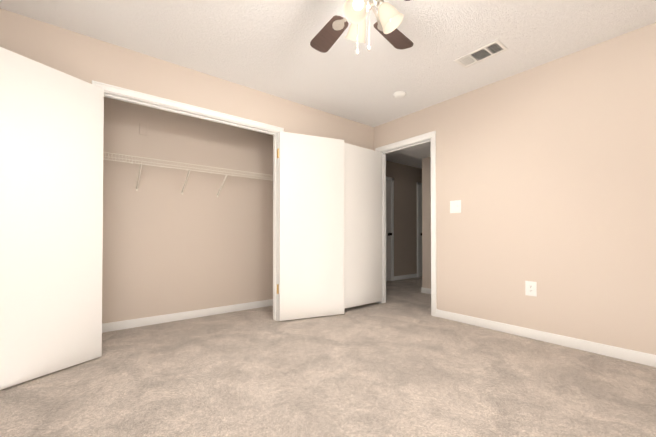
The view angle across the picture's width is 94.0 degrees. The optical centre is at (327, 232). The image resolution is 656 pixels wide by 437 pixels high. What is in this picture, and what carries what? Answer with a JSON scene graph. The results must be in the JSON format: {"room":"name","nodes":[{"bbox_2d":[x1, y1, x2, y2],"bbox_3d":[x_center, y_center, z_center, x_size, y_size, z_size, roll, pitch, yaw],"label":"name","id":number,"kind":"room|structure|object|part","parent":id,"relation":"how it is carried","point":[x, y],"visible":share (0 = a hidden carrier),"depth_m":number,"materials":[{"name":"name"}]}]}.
{"room":"empty bedroom","nodes":[
{"label":"empty bedroom","id":0,"kind":"room"},
{"bbox_2d":[0,8,373,149],"bbox_3d":[-0.924,-0.258,3.080,4.130,2.430,0.110,0,-1,-39],"label":"wall","id":1,"kind":"structure","parent":0,"point":[121,67],"depth_m":2.61,"materials":[{"name":"beige paint"}]},
{"bbox_2d":[0,47,103,389],"bbox_3d":[-1.880,-0.082,1.980,0.035,2.030,0.770,0,-1,24],"label":"closet door leaf","id":2,"kind":"structure","parent":1,"relation":"in","point":[51,182],"depth_m":2.02,"materials":[{"name":"white wood"}]},
{"bbox_2d":[94,81,281,131],"bbox_3d":[-1.141,-1.116,2.837,1.659,0.052,0.016,0,-1,-39],"label":"trim","id":3,"kind":"structure","parent":1,"relation":"attached to","point":[158,101],"depth_m":2.71,"materials":[{"name":"white wood"}]},
{"bbox_2d":[104,94,275,134],"bbox_3d":[-1.185,-1.079,2.891,1.545,0.012,0.035,0,-1,-39],"label":"door frame","id":4,"kind":"object","parent":1,"relation":"attached to","point":[166,109],"visible":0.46,"depth_m":2.77,"materials":[{"name":"white wood"}]},
{"bbox_2d":[104,91,278,320],"bbox_3d":[-1.173,-0.075,2.881,1.565,2.060,0.112,0,-1,-39],"label":"door frame","id":5,"kind":"structure","parent":1,"relation":"attached to","point":[277,187],"depth_m":3.31,"materials":[{"name":"white wood"}]},
{"bbox_2d":[273,135,275,319],"bbox_3d":[-0.586,-0.054,3.358,0.012,2.028,0.035,0,-1,-39],"label":"door frame","id":6,"kind":"object","parent":1,"relation":"attached to","point":[274,257],"visible":1,"depth_m":3.35,"materials":[{"name":"white wood"}]},
{"bbox_2d":[278,234,278,320],"bbox_3d":[-0.513,-0.062,3.326,0.052,2.045,0.016,0,-1,-39],"label":"trim","id":7,"kind":"structure","parent":1,"relation":"attached to","point":[278,276],"depth_m":3.31,"materials":[{"name":"white wood"}]},
{"bbox_2d":[279,131,343,320],"bbox_3d":[-0.170,-0.066,3.435,0.770,2.030,0.035,0,-1,-23],"label":"closet door leaf","id":8,"kind":"structure","parent":1,"relation":"in","point":[311,226],"depth_m":3.41,"materials":[{"name":"white wood"}]},
{"bbox_2d":[102,97,272,323],"bbox_3d":[-1.599,-0.254,3.438,2.540,2.430,0.110,0,-1,-39],"label":"wall","id":9,"kind":"structure","parent":0,"point":[170,248],"depth_m":3.36,"materials":[{"name":"beige paint"}]},
{"bbox_2d":[139,123,147,135],"bbox_3d":[-1.892,-1.057,3.140,0.074,0.120,0.005,0,-1,-39],"label":"switch plate","id":10,"kind":"object","parent":9,"relation":"attached to","point":[143,128],"visible":1,"depth_m":3.14,"materials":[{"name":"beige paint"}]},
{"bbox_2d":[102,299,272,332],"bbox_3d":[-1.561,0.918,3.377,2.320,0.085,0.013,0,-1,-39],"label":"baseboard","id":11,"kind":"structure","parent":9,"relation":"attached to","point":[128,324],"depth_m":3.33,"materials":[{"name":"white wood"}]},
{"bbox_2d":[103,152,272,196],"bbox_3d":[-1.467,-0.559,3.276,2.320,0.288,0.317,0,-1,-39],"label":"wire closet shelf","id":12,"kind":"object","parent":9,"relation":"attached to","point":[189,170],"visible":0.71,"depth_m":3.19,"materials":[{"name":"white metal"}]},
{"bbox_2d":[0,277,655,436],"bbox_3d":[1.281,0.989,3.219,7.770,0.060,4.920,0,-1,-39],"label":"floor","id":13,"kind":"structure","parent":0,"point":[401,362],"depth_m":1.90,"materials":[{"name":"carpet"}]},
{"bbox_2d":[0,0,655,168],"bbox_3d":[1.281,-1.501,3.246,7.770,0.060,4.920,0,-1,-39],"label":"ceiling","id":14,"kind":"structure","parent":0,"point":[264,46],"depth_m":2.35,"materials":[{"name":"white paint"}]},
{"bbox_2d":[310,0,412,54],"bbox_3d":[0.200,-1.216,1.688,1.004,0.544,0.978,0,-1,-39],"label":"ceiling fan","id":15,"kind":"object","parent":14,"relation":"hanging from","point":[389,16],"visible":1,"depth_m":1.73,"materials":[{"name":"brown wood"}]},
{"bbox_3d":[0.010,-1.246,1.942,0.160,0.031,0.344,0,-1,-39],"label":"blade","id":16,"kind":"part","parent":15,"relation":"part of","materials":[{"name":"brown wood"}]},
{"bbox_3d":[0.099,-1.283,1.789,0.067,0.100,0.210,0,-1,-39],"label":"arm","id":17,"kind":"part","parent":15,"relation":"part of"},
{"bbox_3d":[0.154,-1.169,1.572,0.125,0.120,0.125,0,-32,35],"label":"lamp shade","id":18,"kind":"part","parent":15,"relation":"part of","materials":[{"name":"white glass"}]},
{"bbox_3d":[0.172,-1.167,1.753,0.125,0.120,0.125,0,30,-25],"label":"lamp shade","id":19,"kind":"part","parent":15,"relation":"part of","materials":[{"name":"white glass"}]},
{"bbox_3d":[0.156,-1.173,1.573,0.054,0.068,0.054,0,-32,35],"label":"bulb","id":20,"kind":"part","parent":15,"relation":"part of","materials":[{"name":"white glass"}]},
{"bbox_3d":[0.215,-1.243,1.658,0.068,0.074,0.068,0,-1,-39],"label":"fitter stem","id":21,"kind":"part","parent":15,"relation":"part of","materials":[{"name":"silver metal"}]},
{"bbox_3d":[0.299,-1.283,1.816,0.205,0.100,0.089,0,-1,-39],"label":"arm","id":22,"kind":"part","parent":15,"relation":"part of"},
{"bbox_2d":[376,0,383,7],"bbox_3d":[0.285,-1.227,1.651,0.044,0.036,0.044,-31,-3,4],"label":"socket","id":23,"kind":"object","parent":15,"relation":"attached to","point":[380,3],"depth_m":1.63,"materials":[{"name":"silver metal"}]},
{"bbox_3d":[0.320,-1.169,1.647,0.125,0.120,0.125,-31,-3,4],"label":"lamp shade","id":24,"kind":"part","parent":15,"relation":"part of","materials":[{"name":"white glass"}]},
{"bbox_3d":[0.414,-1.246,1.949,0.344,0.031,0.157,0,-1,-39],"label":"blade","id":25,"kind":"part","parent":15,"relation":"part of","materials":[{"name":"brown wood"}]},
{"bbox_2d":[393,91,405,98],"bbox_3d":[0.763,-1.449,3.257,0.136,0.043,0.136,0,-1,-39],"label":"smoke detector","id":26,"kind":"object","parent":14,"relation":"attached to","point":[399,94],"visible":0.98,"depth_m":3.22,"materials":[{"name":"white plastic"}]},
{"bbox_2d":[454,40,507,67],"bbox_3d":[1.269,-1.474,2.549,0.190,0.009,0.355,0,-1,-39],"label":"ceiling vent","id":27,"kind":"object","parent":14,"relation":"in","point":[494,48],"visible":1,"depth_m":2.54,"materials":[{"name":"white metal"}]},
{"bbox_2d":[374,126,378,150],"bbox_3d":[0.712,-0.245,4.252,0.110,2.430,0.095,0,-1,-39],"label":"wall","id":28,"kind":"structure","parent":0,"point":[376,136],"depth_m":4.23,"materials":[{"name":"beige paint"}]},
{"bbox_2d":[344,143,381,308],"bbox_3d":[0.400,-0.079,3.919,0.770,2.000,0.105,1,-1,-40],"label":"door leaf","id":29,"kind":"structure","parent":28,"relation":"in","point":[362,226],"depth_m":3.88,"materials":[{"name":"white wood"}]},
{"bbox_2d":[383,154,384,302],"bbox_3d":[0.765,-0.052,4.199,0.035,2.043,0.012,0,-1,-39],"label":"door frame","id":30,"kind":"object","parent":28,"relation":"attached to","point":[383,228],"visible":1,"depth_m":4.19,"materials":[{"name":"white wood"}]},
{"bbox_2d":[386,161,421,281],"bbox_3d":[1.356,-0.222,6.366,3.750,2.430,0.110,0,-1,-39],"label":"wall","id":31,"kind":"structure","parent":0,"point":[406,178],"depth_m":6.52,"materials":[{"name":"beige paint"}]},
{"bbox_2d":[386,176,393,280],"bbox_3d":[0.995,-0.062,5.941,0.900,2.100,0.098,0,-1,-39],"label":"hall door","id":32,"kind":"structure","parent":31,"relation":"in","point":[392,226],"depth_m":6.20,"materials":[{"name":"white wood"}]},
{"bbox_2d":[386,180,390,280],"bbox_3d":[0.974,-0.036,5.968,0.760,2.025,0.026,0,-1,-39],"label":"door leaf","id":33,"kind":"structure","parent":32,"relation":"attached to","point":[388,230],"depth_m":6.14,"materials":[{"name":"white wood"}]},
{"bbox_2d":[394,274,416,280],"bbox_3d":[1.640,0.952,6.501,0.800,0.085,0.013,0,-1,-39],"label":"baseboard","id":34,"kind":"structure","parent":31,"relation":"attached to","point":[401,277],"depth_m":6.50,"materials":[{"name":"white wood"}]},
{"bbox_2d":[417,182,421,276],"bbox_3d":[2.341,-0.050,7.013,0.900,2.100,0.098,0,-1,-39],"label":"hall door","id":35,"kind":"structure","parent":31,"relation":"in","point":[419,184],"depth_m":6.76,"materials":[{"name":"white wood"}]},
{"bbox_2d":[420,186,421,275],"bbox_3d":[2.320,-0.025,7.039,0.760,2.025,0.026,0,-1,-39],"label":"door leaf","id":36,"kind":"structure","parent":35,"relation":"attached to","point":[420,230],"depth_m":6.83,"materials":[{"name":"white wood"}]},
{"bbox_2d":[395,142,430,158],"bbox_3d":[1.451,-1.330,4.242,1.020,0.260,1.050,0,-1,-39],"label":"ceiling","id":37,"kind":"structure","parent":0,"point":[421,151],"depth_m":4.54,"materials":[{"name":"white paint"}]},
{"bbox_2d":[422,157,430,288],"bbox_3d":[1.893,-0.241,4.583,0.110,2.430,1.050,0,-1,-39],"label":"wall","id":38,"kind":"structure","parent":0,"point":[426,222],"depth_m":4.89,"materials":[{"name":"beige paint"}]},
{"bbox_2d":[422,287,430,293],"bbox_3d":[1.845,0.930,4.532,0.013,0.085,1.050,0,-1,-39],"label":"baseboard","id":39,"kind":"structure","parent":38,"relation":"attached to","point":[426,290],"depth_m":4.87,"materials":[{"name":"white wood"}]},
{"bbox_2d":[379,22,655,354],"bbox_3d":[1.852,-0.260,2.821,0.110,2.430,3.565,0,-1,-39],"label":"wall","id":40,"kind":"structure","parent":0,"point":[546,174],"depth_m":2.61,"materials":[{"name":"beige paint"}]},
{"bbox_2d":[376,131,433,148],"bbox_3d":[0.940,-1.151,3.858,0.007,0.015,0.888,0,-1,-39],"label":"trim","id":41,"kind":"structure","parent":40,"relation":"attached to","point":[405,139],"depth_m":3.81,"materials":[{"name":"white wood"}]},
{"bbox_2d":[376,131,436,315],"bbox_3d":[0.991,-0.096,3.888,0.127,2.124,0.918,0,-1,-39],"label":"door frame","id":42,"kind":"structure","parent":40,"relation":"attached to","point":[432,239],"depth_m":3.54,"materials":[{"name":"white wood"}]},
{"bbox_2d":[383,140,430,153],"bbox_3d":[1.004,-1.083,3.909,0.035,0.012,0.780,0,-1,-39],"label":"door frame","id":43,"kind":"object","parent":40,"relation":"attached to","point":[407,147],"visible":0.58,"depth_m":3.89,"materials":[{"name":"white wood"}]},
{"bbox_2d":[434,131,435,316],"bbox_3d":[1.221,-0.100,3.494,0.007,2.124,0.015,0,-1,-39],"label":"trim","id":44,"kind":"structure","parent":40,"relation":"attached to","point":[434,227],"depth_m":3.49,"materials":[{"name":"white wood"}]},
{"bbox_2d":[450,200,460,212],"bbox_3d":[1.377,-0.275,3.314,0.020,0.136,0.126,0,-1,-39],"label":"light switch","id":45,"kind":"object","parent":40,"relation":"attached to","point":[455,206],"visible":1,"depth_m":3.31,"materials":[{"name":"white plastic"}]},
{"bbox_2d":[525,281,536,296],"bbox_3d":[1.824,0.508,2.752,0.009,0.131,0.089,0,-1,-39],"label":"electrical outlet","id":46,"kind":"object","parent":40,"relation":"attached to","point":[530,288],"visible":1,"depth_m":2.75,"materials":[{"name":"white plastic"}]},
{"bbox_2d":[436,309,655,366],"bbox_3d":[2.040,0.908,2.473,0.013,0.085,2.586,0,-1,-39],"label":"baseboard","id":47,"kind":"structure","parent":40,"relation":"attached to","point":[648,359],"depth_m":2.58,"materials":[{"name":"white wood"}]}
]}

